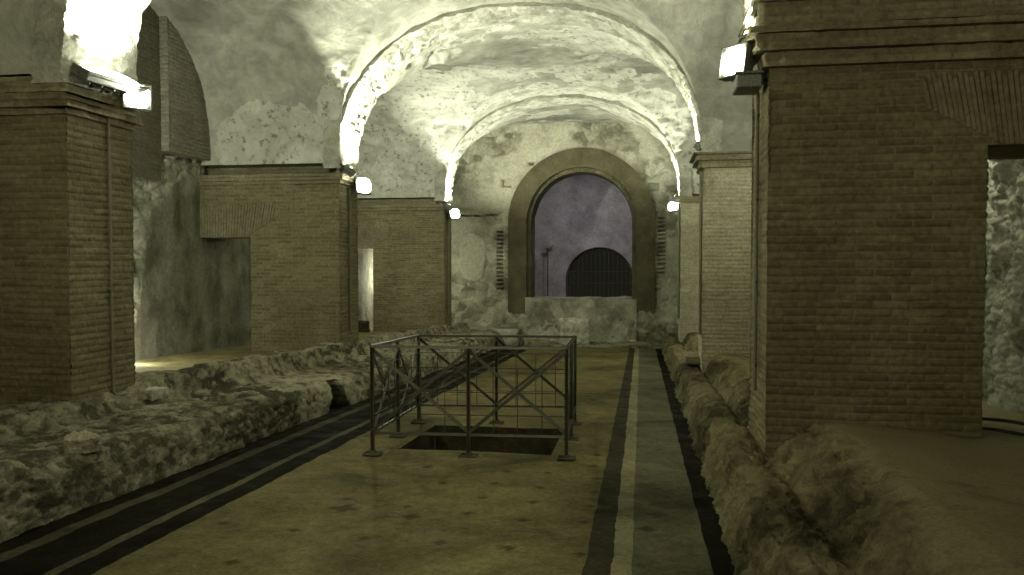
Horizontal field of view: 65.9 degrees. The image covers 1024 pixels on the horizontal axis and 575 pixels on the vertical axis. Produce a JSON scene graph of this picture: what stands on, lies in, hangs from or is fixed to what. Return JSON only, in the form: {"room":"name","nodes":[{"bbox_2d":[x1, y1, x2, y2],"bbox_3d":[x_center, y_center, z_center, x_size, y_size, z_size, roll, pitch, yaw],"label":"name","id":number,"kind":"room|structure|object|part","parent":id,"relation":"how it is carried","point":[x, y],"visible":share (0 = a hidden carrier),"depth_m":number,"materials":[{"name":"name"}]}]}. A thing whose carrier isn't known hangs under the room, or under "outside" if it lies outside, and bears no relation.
{"room":"underground archaeological ruins","nodes":[
{"label":"underground archaeological ruins","id":0,"kind":"room"},
{"bbox_2d":[0,74,142,404],"bbox_3d":[-5.233,-0.419,7.813,2.874,3.407,1.183,0,2,9],"label":"brick pier","id":1,"kind":"object","parent":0,"point":[55,324],"visible":0.89,"depth_m":7.24,"materials":[{"name":"brown brick"}]},
{"bbox_3d":[-5.228,-1.851,7.762,2.861,0.540,1.168,0,2,9],"label":"cornice","id":2,"kind":"part","parent":1,"relation":"part of","materials":[{"name":"brick"}]},
{"bbox_2d":[71,62,148,94],"bbox_3d":[-3.785,-1.938,7.451,0.225,0.206,0.765,1,2,16],"label":"floodlight","id":3,"kind":"object","parent":1,"relation":"attached to","point":[103,79],"visible":1,"depth_m":7.32,"materials":[{"name":"grey metal"}]},
{"bbox_3d":[-3.768,-1.991,7.444,0.164,0.096,0.724,1,2,15],"label":"glass","id":4,"kind":"part","parent":3,"relation":"part of","materials":[{"name":"white glass"}]},
{"bbox_2d":[106,118,129,395],"bbox_3d":[-3.865,-0.282,7.825,0.026,2.742,0.391,0,2,9],"label":"conduit","id":5,"kind":"object","parent":1,"relation":"attached to","point":[108,137],"visible":1,"depth_m":7.66,"materials":[{"name":"metal"}]},
{"bbox_2d":[119,83,151,111],"bbox_3d":[-3.693,-1.871,7.758,0.299,0.254,0.167,-2,2,-41],"label":"floodlight","id":6,"kind":"object","parent":1,"relation":"attached to","point":[142,101],"visible":0.81,"depth_m":7.72,"materials":[{"name":"grey metal"}]},
{"bbox_3d":[-3.654,-1.870,7.715,0.254,0.234,0.051,-2,2,-41],"label":"glass","id":7,"kind":"part","parent":6,"relation":"part of","materials":[{"name":"white glass"}]},
{"bbox_2d":[29,0,803,96],"bbox_3d":[-0.941,-3.269,6.995,6.688,2.883,1.057,0,2,9],"label":"arch","id":8,"kind":"object","parent":1,"relation":"on","point":[103,34],"visible":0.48,"depth_m":7.24,"materials":[{"name":"paint"}]},
{"bbox_2d":[0,328,391,408],"bbox_3d":[-4.813,1.123,13.636,3.320,0.917,23.280,0,2,9],"label":"floor","id":9,"kind":"structure","parent":0,"point":[181,360],"depth_m":12.44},
{"bbox_2d":[358,320,369,332],"bbox_3d":[-3.986,1.025,20.523,0.529,0.420,0.416,0,2,9],"label":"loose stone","id":10,"kind":"object","parent":9,"relation":"on","point":[363,326],"visible":0.43,"depth_m":20.36,"materials":[{"name":"stone"}]},
{"bbox_2d":[469,326,521,345],"bbox_3d":[-1.049,1.466,23.990,2.718,0.626,1.184,0,2,9],"label":"platform","id":11,"kind":"object","parent":9,"relation":"on","point":[512,330],"visible":0.38,"depth_m":23.32,"materials":[{"name":"grey stone"}]},
{"bbox_2d":[132,114,373,359],"bbox_3d":[-5.634,-1.483,13.392,0.287,6.500,23.700,0,2,9],"label":"wall","id":12,"kind":"structure","parent":0,"point":[192,293],"depth_m":13.48,"materials":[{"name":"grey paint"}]},
{"bbox_2d":[132,5,210,180],"bbox_3d":[-5.861,-3.182,11.473,0.423,3.020,4.950,0,2,9],"label":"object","id":13,"kind":"structure","parent":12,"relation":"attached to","point":[164,62],"depth_m":12.65,"materials":[{"name":"brown brick"}]},
{"bbox_2d":[197,163,358,352],"bbox_3d":[-4.187,-0.462,14.194,2.892,3.562,1.145,0,2,9],"label":"brick pier","id":14,"kind":"object","parent":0,"point":[294,218],"visible":0.91,"depth_m":13.73,"materials":[{"name":"brown brick"}]},
{"bbox_3d":[-4.181,-2.023,14.149,2.870,0.440,1.131,0,2,9],"label":"cornice","id":15,"kind":"part","parent":14,"relation":"part of","materials":[{"name":"brick"}]},
{"bbox_2d":[339,164,356,177],"bbox_3d":[-2.839,-2.009,13.669,0.235,0.216,0.287,-1,2,-32],"label":"floodlight","id":16,"kind":"object","parent":14,"relation":"attached to","point":[346,168],"visible":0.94,"depth_m":13.57,"materials":[{"name":"grey metal"}]},
{"bbox_2d":[348,187,351,330],"bbox_3d":[-2.863,-0.501,13.955,0.040,2.540,0.100,0,2,9],"label":"conduit","id":17,"kind":"object","parent":14,"relation":"attached to","point":[349,188],"visible":1,"depth_m":13.94,"materials":[{"name":"metal"}]},
{"bbox_2d":[354,177,371,194],"bbox_3d":[-2.664,-1.812,14.088,0.329,0.312,0.187,-1,2,-34],"label":"floodlight","id":18,"kind":"object","parent":14,"relation":"attached to","point":[362,185],"visible":1,"depth_m":14.02,"materials":[{"name":"grey metal"}]},
{"bbox_3d":[-2.632,-1.815,14.044,0.284,0.280,0.077,-1,2,-33],"label":"glass","id":19,"kind":"part","parent":18,"relation":"part of","materials":[{"name":"white glass"}]},
{"bbox_2d":[0,346,734,574],"bbox_3d":[0.244,1.650,11.550,5.280,0.844,22.360,0,2,9],"label":"floor","id":20,"kind":"structure","parent":0,"point":[304,498],"depth_m":5.91,"materials":[{"name":"stone"}]},
{"bbox_2d":[0,322,503,542],"bbox_3d":[-2.661,1.368,12.826,1.577,1.452,21.364,0,2,9],"label":"ruined stone wall","id":21,"kind":"structure","parent":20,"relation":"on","point":[210,411],"depth_m":7.56,"materials":[{"name":"grey stone"}]},
{"bbox_2d":[63,430,101,454],"bbox_3d":[-3.262,1.186,6.005,0.251,0.199,0.248,-1,2,-25],"label":"loose stone","id":22,"kind":"object","parent":21,"relation":"on","point":[85,442],"visible":1,"depth_m":5.92,"materials":[{"name":"beige stone"}]},
{"bbox_2d":[139,386,168,400],"bbox_3d":[-3.689,1.088,8.135,0.186,0.129,0.294,0,2,9],"label":"loose stone","id":23,"kind":"object","parent":21,"relation":"on","point":[150,393],"visible":1,"depth_m":8.06,"materials":[{"name":"stone"}]},
{"bbox_2d":[362,334,581,460],"bbox_3d":[-0.299,1.099,8.544,2.120,1.146,2.240,0,2,9],"label":"iron railing","id":24,"kind":"object","parent":20,"relation":"on","point":[570,393],"visible":1,"depth_m":7.64,"materials":[{"name":"black metal"}]},
{"bbox_3d":[-1.352,1.096,7.646,0.034,1.055,0.034,0,2,9],"label":"post","id":25,"kind":"part","parent":24,"relation":"part of","materials":[{"name":"metal"}]},
{"bbox_3d":[-1.352,1.599,7.663,0.170,0.042,0.130,0,2,9],"label":"foot plate","id":26,"kind":"part","parent":24,"relation":"part of","materials":[{"name":"paint"}]},
{"bbox_3d":[-1.240,0.573,8.569,0.040,0.096,1.892,0,2,7],"label":"rail","id":27,"kind":"part","parent":24,"relation":"part of","materials":[{"name":"metal"}]},
{"bbox_3d":[-1.240,1.413,8.596,0.030,0.094,1.892,0,2,7],"label":"rail","id":28,"kind":"part","parent":24,"relation":"part of","materials":[{"name":"metal"}]},
{"bbox_3d":[-1.240,1.101,8.586,0.034,1.055,0.034,0,2,9],"label":"post","id":29,"kind":"part","parent":24,"relation":"part of","materials":[{"name":"metal"}]},
{"bbox_3d":[-1.240,1.604,8.602,0.170,0.042,0.130,0,2,9],"label":"foot plate","id":30,"kind":"part","parent":24,"relation":"part of","materials":[{"name":"paint"}]},
{"bbox_3d":[-1.127,1.105,9.526,0.034,1.055,0.034,0,2,9],"label":"post","id":31,"kind":"part","parent":24,"relation":"part of","materials":[{"name":"metal"}]},
{"bbox_3d":[-1.127,1.608,9.542,0.170,0.042,0.130,0,2,9],"label":"foot plate","id":32,"kind":"part","parent":24,"relation":"part of","materials":[{"name":"paint"}]},
{"bbox_3d":[-0.417,1.101,7.570,0.034,1.055,0.034,0,2,9],"label":"post","id":33,"kind":"part","parent":24,"relation":"part of","materials":[{"name":"metal"}]},
{"bbox_3d":[-0.417,1.604,7.586,0.170,0.042,0.130,0,2,9],"label":"foot plate","id":34,"kind":"part","parent":24,"relation":"part of","materials":[{"name":"paint"}]},
{"bbox_3d":[-0.417,0.574,7.553,1.876,0.032,0.040,0,2,5],"label":"rail","id":35,"kind":"part","parent":24,"relation":"part of","materials":[{"name":"metal"}]},
{"bbox_3d":[-0.417,1.413,7.580,1.876,0.029,0.030,0,2,5],"label":"rail","id":36,"kind":"part","parent":24,"relation":"part of","materials":[{"name":"metal"}]},
{"bbox_3d":[-0.186,1.423,9.494,1.883,0.032,0.030,0,2,3],"label":"rail","id":37,"kind":"part","parent":24,"relation":"part of","materials":[{"name":"metal"}]},
{"bbox_3d":[-0.186,0.583,9.467,1.883,0.034,0.040,0,2,3],"label":"rail","id":38,"kind":"part","parent":24,"relation":"part of","materials":[{"name":"metal"}]},
{"bbox_3d":[-0.186,1.111,9.484,0.034,1.055,0.034,0,2,9],"label":"post","id":39,"kind":"part","parent":24,"relation":"part of","materials":[{"name":"metal"}]},
{"bbox_3d":[-0.186,1.614,9.500,0.170,0.042,0.130,0,2,9],"label":"foot plate","id":40,"kind":"part","parent":24,"relation":"part of","materials":[{"name":"paint"}]},
{"bbox_3d":[0.517,1.610,7.510,0.170,0.042,0.130,0,2,9],"label":"foot plate","id":41,"kind":"part","parent":24,"relation":"part of","materials":[{"name":"paint"}]},
{"bbox_3d":[0.517,1.106,7.494,0.034,1.055,0.034,0,2,9],"label":"post","id":42,"kind":"part","parent":24,"relation":"part of","materials":[{"name":"metal"}]},
{"bbox_3d":[0.636,0.584,8.451,0.040,0.098,1.962,0,2,7],"label":"rail","id":43,"kind":"part","parent":24,"relation":"part of","materials":[{"name":"metal"}]},
{"bbox_3d":[0.636,1.111,8.468,0.034,1.055,0.034,0,2,9],"label":"post","id":44,"kind":"part","parent":24,"relation":"part of","materials":[{"name":"metal"}]},
{"bbox_3d":[0.636,1.615,8.484,0.170,0.042,0.130,0,2,9],"label":"foot plate","id":45,"kind":"part","parent":24,"relation":"part of","materials":[{"name":"paint"}]},
{"bbox_3d":[0.636,1.424,8.478,0.030,0.096,1.962,0,2,7],"label":"rail","id":46,"kind":"part","parent":24,"relation":"part of","materials":[{"name":"metal"}]},
{"bbox_3d":[0.754,1.116,9.442,0.034,1.055,0.034,0,2,9],"label":"post","id":47,"kind":"part","parent":24,"relation":"part of","materials":[{"name":"metal"}]},
{"bbox_3d":[0.754,1.619,9.459,0.170,0.042,0.130,0,2,9],"label":"foot plate","id":48,"kind":"part","parent":24,"relation":"part of","materials":[{"name":"paint"}]},
{"bbox_2d":[399,425,563,454],"bbox_3d":[-0.266,1.854,8.553,1.700,0.495,1.590,0,2,9],"label":"pit","id":49,"kind":"object","parent":20,"relation":"in","point":[520,445],"visible":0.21,"depth_m":9.25,"materials":[{"name":"stone"}]},
{"bbox_2d":[526,340,661,348],"bbox_3d":[2.488,1.727,23.240,4.110,0.258,1.510,0,2,9],"label":"step","id":50,"kind":"structure","parent":20,"relation":"on","point":[630,344],"depth_m":22.75,"materials":[{"name":"grey stone"}]},
{"bbox_2d":[559,318,589,343],"bbox_3d":[1.831,1.276,23.106,0.899,0.787,0.458,0,2,5],"label":"stone block","id":51,"kind":"object","parent":50,"relation":"on","point":[579,327],"visible":0.87,"depth_m":22.90,"materials":[{"name":"stone"}]},
{"bbox_2d":[357,197,453,331],"bbox_3d":[-3.024,-0.526,21.363,2.880,3.767,1.020,0,2,9],"label":"brick pier","id":52,"kind":"object","parent":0,"point":[407,237],"visible":0.8,"depth_m":20.93,"materials":[{"name":"brown brick"}]},
{"bbox_3d":[-3.017,-2.229,21.307,2.860,0.360,1.010,0,2,9],"label":"cornice","id":53,"kind":"part","parent":52,"relation":"part of","materials":[{"name":"brick"}]},
{"bbox_2d":[447,213,448,314],"bbox_3d":[-1.706,-0.620,21.041,0.050,2.720,0.125,0,2,9],"label":"conduit","id":54,"kind":"object","parent":52,"relation":"attached to","point":[447,213],"visible":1,"depth_m":21.02,"materials":[{"name":"metal"}]},
{"bbox_2d":[442,203,453,210],"bbox_3d":[-1.692,-2.103,20.679,0.252,0.216,0.287,-1,2,-32],"label":"floodlight","id":55,"kind":"object","parent":52,"relation":"attached to","point":[448,207],"visible":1,"depth_m":20.58,"materials":[{"name":"grey metal"}]},
{"bbox_2d":[448,208,460,218],"bbox_3d":[-1.532,-1.951,20.896,0.329,0.293,0.190,-1,2,-31],"label":"floodlight","id":56,"kind":"object","parent":52,"relation":"attached to","point":[455,213],"visible":0.9,"depth_m":20.83,"materials":[{"name":"grey metal"}]},
{"bbox_3d":[-1.502,-1.955,20.850,0.284,0.258,0.081,-1,2,-31],"label":"glass","id":57,"kind":"part","parent":56,"relation":"part of","materials":[{"name":"white glass"}]},
{"bbox_2d":[0,0,993,197],"bbox_3d":[-0.044,-3.405,12.355,11.900,2.608,24.025,0,2,9],"label":"ceiling","id":58,"kind":"structure","parent":0,"point":[271,73],"depth_m":13.59,"materials":[{"name":"paint"}]},
{"bbox_2d":[439,121,677,345],"bbox_3d":[1.897,-1.626,23.999,12.403,7.100,0.763,0,2,9],"label":"wall","id":59,"kind":"structure","parent":0,"point":[488,174],"depth_m":24.20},
{"bbox_2d":[460,214,497,216],"bbox_3d":[-1.211,-2.216,24.336,1.550,0.099,0.137,0,2,9],"label":"trim","id":60,"kind":"structure","parent":59,"relation":"attached to","point":[461,215],"depth_m":24.26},
{"bbox_2d":[527,170,631,296],"bbox_3d":[2.762,-2.016,26.805,7.600,5.500,5.300,0,2,9],"label":"wall niche","id":61,"kind":"object","parent":59,"relation":"in","point":[578,214],"visible":0.3,"depth_m":27.96,"materials":[{"name":"paint"}]},
{"bbox_2d":[546,245,553,295],"bbox_3d":[1.347,-0.480,27.838,0.291,2.062,0.096,0,2,9],"label":"lamp stand","id":62,"kind":"object","parent":61,"relation":"in","point":[551,248],"visible":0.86,"depth_m":27.83,"materials":[{"name":"paint"}]},
{"bbox_2d":[567,248,631,296],"bbox_3d":[3.130,-0.410,28.114,2.372,2.004,0.044,0,2,9],"label":"iron gate","id":63,"kind":"object","parent":61,"relation":"attached to","point":[569,271],"visible":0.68,"depth_m":28.10,"materials":[{"name":"black metal"}]},
{"bbox_2d":[524,296,636,345],"bbox_3d":[2.150,1.044,24.393,3.370,1.537,1.369,0,2,9],"label":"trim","id":64,"kind":"structure","parent":59,"relation":"attached to","point":[602,312],"depth_m":23.79,"materials":[{"name":"grey stone"}]},
{"bbox_2d":[508,148,655,313],"bbox_3d":[2.155,-1.721,24.331,4.440,4.970,1.094,0,2,9],"label":"brick arch","id":65,"kind":"object","parent":59,"relation":"attached to","point":[607,166],"visible":1,"depth_m":23.85,"materials":[{"name":"brown brick"}]},
{"bbox_2d":[677,194,698,341],"bbox_3d":[5.598,-0.496,19.959,2.909,3.797,1.035,0,2,9],"label":"brick pier","id":66,"kind":"object","parent":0,"point":[689,205],"visible":0.16,"depth_m":19.74,"materials":[{"name":"beige brick"}]},
{"bbox_2d":[434,94,692,202],"bbox_3d":[1.277,-3.707,20.548,6.664,2.884,0.926,0,2,9],"label":"arch","id":67,"kind":"object","parent":66,"relation":"on","point":[684,180],"visible":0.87,"depth_m":20.49,"materials":[{"name":"paint"}]},
{"bbox_2d":[667,201,679,211],"bbox_3d":[4.134,-2.068,20.173,0.329,0.273,0.187,1,2,39],"label":"floodlight","id":68,"kind":"object","parent":66,"relation":"attached to","point":[672,207],"visible":0.79,"depth_m":20.12,"materials":[{"name":"grey metal"}]},
{"bbox_3d":[4.097,-2.072,20.132,0.284,0.239,0.077,1,2,38],"label":"glass","id":69,"kind":"part","parent":68,"relation":"part of","materials":[{"name":"white glass"}]},
{"bbox_2d":[671,195,679,202],"bbox_3d":[4.134,-2.225,19.878,0.189,0.185,0.200,-1,2,-31],"label":"floodlight","id":70,"kind":"object","parent":66,"relation":"attached to","point":[674,199],"visible":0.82,"depth_m":19.83,"materials":[{"name":"grey metal"}]},
{"bbox_2d":[677,206,679,317],"bbox_3d":[4.198,-0.632,19.873,0.060,2.820,0.150,0,2,9],"label":"conduit","id":71,"kind":"object","parent":66,"relation":"attached to","point":[678,285],"visible":1,"depth_m":19.86,"materials":[{"name":"metal"}]},
{"bbox_3d":[5.592,-2.254,19.903,2.895,0.280,1.032,0,2,9],"label":"cornice","id":72,"kind":"part","parent":66,"relation":"part of","materials":[{"name":"brick"}]},
{"bbox_2d":[689,151,751,371],"bbox_3d":[4.405,-0.465,12.796,2.956,3.657,1.242,0,2,9],"label":"brick pier","id":73,"kind":"object","parent":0,"point":[727,175],"visible":0.34,"depth_m":12.51,"materials":[{"name":"brown brick"}]},
{"bbox_2d":[322,2,722,173],"bbox_3d":[0.106,-3.476,13.389,6.668,2.884,1.026,0,2,9],"label":"arch","id":74,"kind":"object","parent":73,"relation":"on","point":[392,57],"visible":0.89,"depth_m":13.38,"materials":[{"name":"paint"}]},
{"bbox_2d":[693,141,700,150],"bbox_3d":[3.101,-2.323,13.032,0.171,0.165,0.165,-1,2,-30],"label":"floodlight","id":75,"kind":"object","parent":73,"relation":"attached to","point":[697,144],"visible":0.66,"depth_m":12.99,"materials":[{"name":"grey metal"}]},
{"bbox_2d":[698,171,702,334],"bbox_3d":[3.022,-0.549,12.668,0.050,2.620,0.125,0,2,9],"label":"conduit","id":76,"kind":"object","parent":73,"relation":"attached to","point":[700,172],"visible":1,"depth_m":12.65,"materials":[{"name":"metal"}]},
{"bbox_3d":[4.400,-2.098,12.743,2.940,0.390,1.234,0,2,9],"label":"cornice","id":77,"kind":"part","parent":73,"relation":"part of","materials":[{"name":"brick"}]},
{"bbox_2d":[732,354,1023,542],"bbox_3d":[4.919,1.168,12.084,3.018,1.040,22.956,0,2,9],"label":"floor","id":78,"kind":"structure","parent":0,"point":[986,473],"depth_m":4.92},
{"bbox_2d":[661,330,1023,574],"bbox_3d":[3.026,1.399,12.401,1.031,1.521,22.953,0,2,9],"label":"rocks","id":79,"kind":"object","parent":78,"relation":"on","point":[829,500],"visible":0.77,"depth_m":4.45},
{"bbox_2d":[682,352,701,364],"bbox_3d":[3.092,1.187,13.277,0.425,0.168,0.721,0,2,9],"label":"stone slab","id":80,"kind":"object","parent":79,"relation":"on","point":[688,357],"visible":0.62,"depth_m":12.96,"materials":[{"name":"stone"}]},
{"bbox_2d":[738,0,1023,455],"bbox_3d":[3.358,-0.663,6.388,2.968,3.987,1.288,0,2,9],"label":"brick pier","id":81,"kind":"object","parent":78,"relation":"on","point":[876,143],"visible":0.88,"depth_m":6.01,"materials":[{"name":"brown brick"}]},
{"bbox_2d":[717,41,753,81],"bbox_3d":[1.796,-1.801,6.313,0.183,0.272,0.291,-1,2,-36],"label":"floodlight","id":82,"kind":"object","parent":81,"relation":"attached to","point":[736,57],"visible":0.91,"depth_m":6.25,"materials":[{"name":"grey metal"}]},
{"bbox_3d":[1.750,-1.804,6.282,0.071,0.241,0.244,-1,2,-37],"label":"glass","id":83,"kind":"part","parent":82,"relation":"part of","materials":[{"name":"white glass"}]},
{"bbox_2d":[740,30,747,41],"bbox_3d":[1.942,-2.017,6.458,0.120,0.171,0.151,1,2,38],"label":"floodlight","id":84,"kind":"object","parent":81,"relation":"attached to","point":[742,37],"visible":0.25,"depth_m":6.43,"materials":[{"name":"grey metal"}]},
{"bbox_2d":[731,70,763,95],"bbox_3d":[1.882,-1.635,6.331,0.215,0.129,0.315,0,2,9],"label":"junction box","id":85,"kind":"object","parent":81,"relation":"attached to","point":[750,83],"visible":0.94,"depth_m":6.19,"materials":[{"name":"grey metal"}]},
{"bbox_3d":[1.882,-1.690,6.329,0.215,0.018,0.315,0,2,9],"label":"box lid","id":86,"kind":"part","parent":85,"relation":"part of","materials":[{"name":"grey metal"}]},
{"bbox_2d":[752,92,759,390],"bbox_3d":[2.023,-0.377,6.551,0.036,2.470,0.090,0,2,9],"label":"conduit","id":87,"kind":"object","parent":81,"relation":"attached to","point":[757,96],"visible":0.98,"depth_m":6.54,"materials":[{"name":"metal"}]},
{"bbox_3d":[3.350,-2.181,6.341,2.952,0.950,1.287,0,2,9],"label":"cornice","id":88,"kind":"part","parent":81,"relation":"part of","materials":[{"name":"brick"}]},
{"bbox_2d":[982,427,1023,435],"bbox_3d":[4.121,1.137,5.908,1.068,0.088,0.066,1,2,31],"label":"cable","id":89,"kind":"object","parent":78,"relation":"on","point":[983,428],"visible":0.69,"depth_m":6.10,"materials":[{"name":"rubber"}]},
{"bbox_2d":[983,417,1023,425],"bbox_3d":[4.140,1.072,6.024,1.067,0.073,0.066,1,2,31],"label":"cable","id":90,"kind":"object","parent":78,"relation":"on","point":[984,418],"visible":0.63,"depth_m":6.20,"materials":[{"name":"rubber"}]},
{"bbox_2d":[982,159,1023,416],"bbox_3d":[5.537,-1.424,11.570,0.329,6.500,23.700,0,2,9],"label":"wall","id":91,"kind":"structure","parent":0,"point":[1003,367],"depth_m":7.95,"materials":[{"name":"grey rough stone"}]}
]}

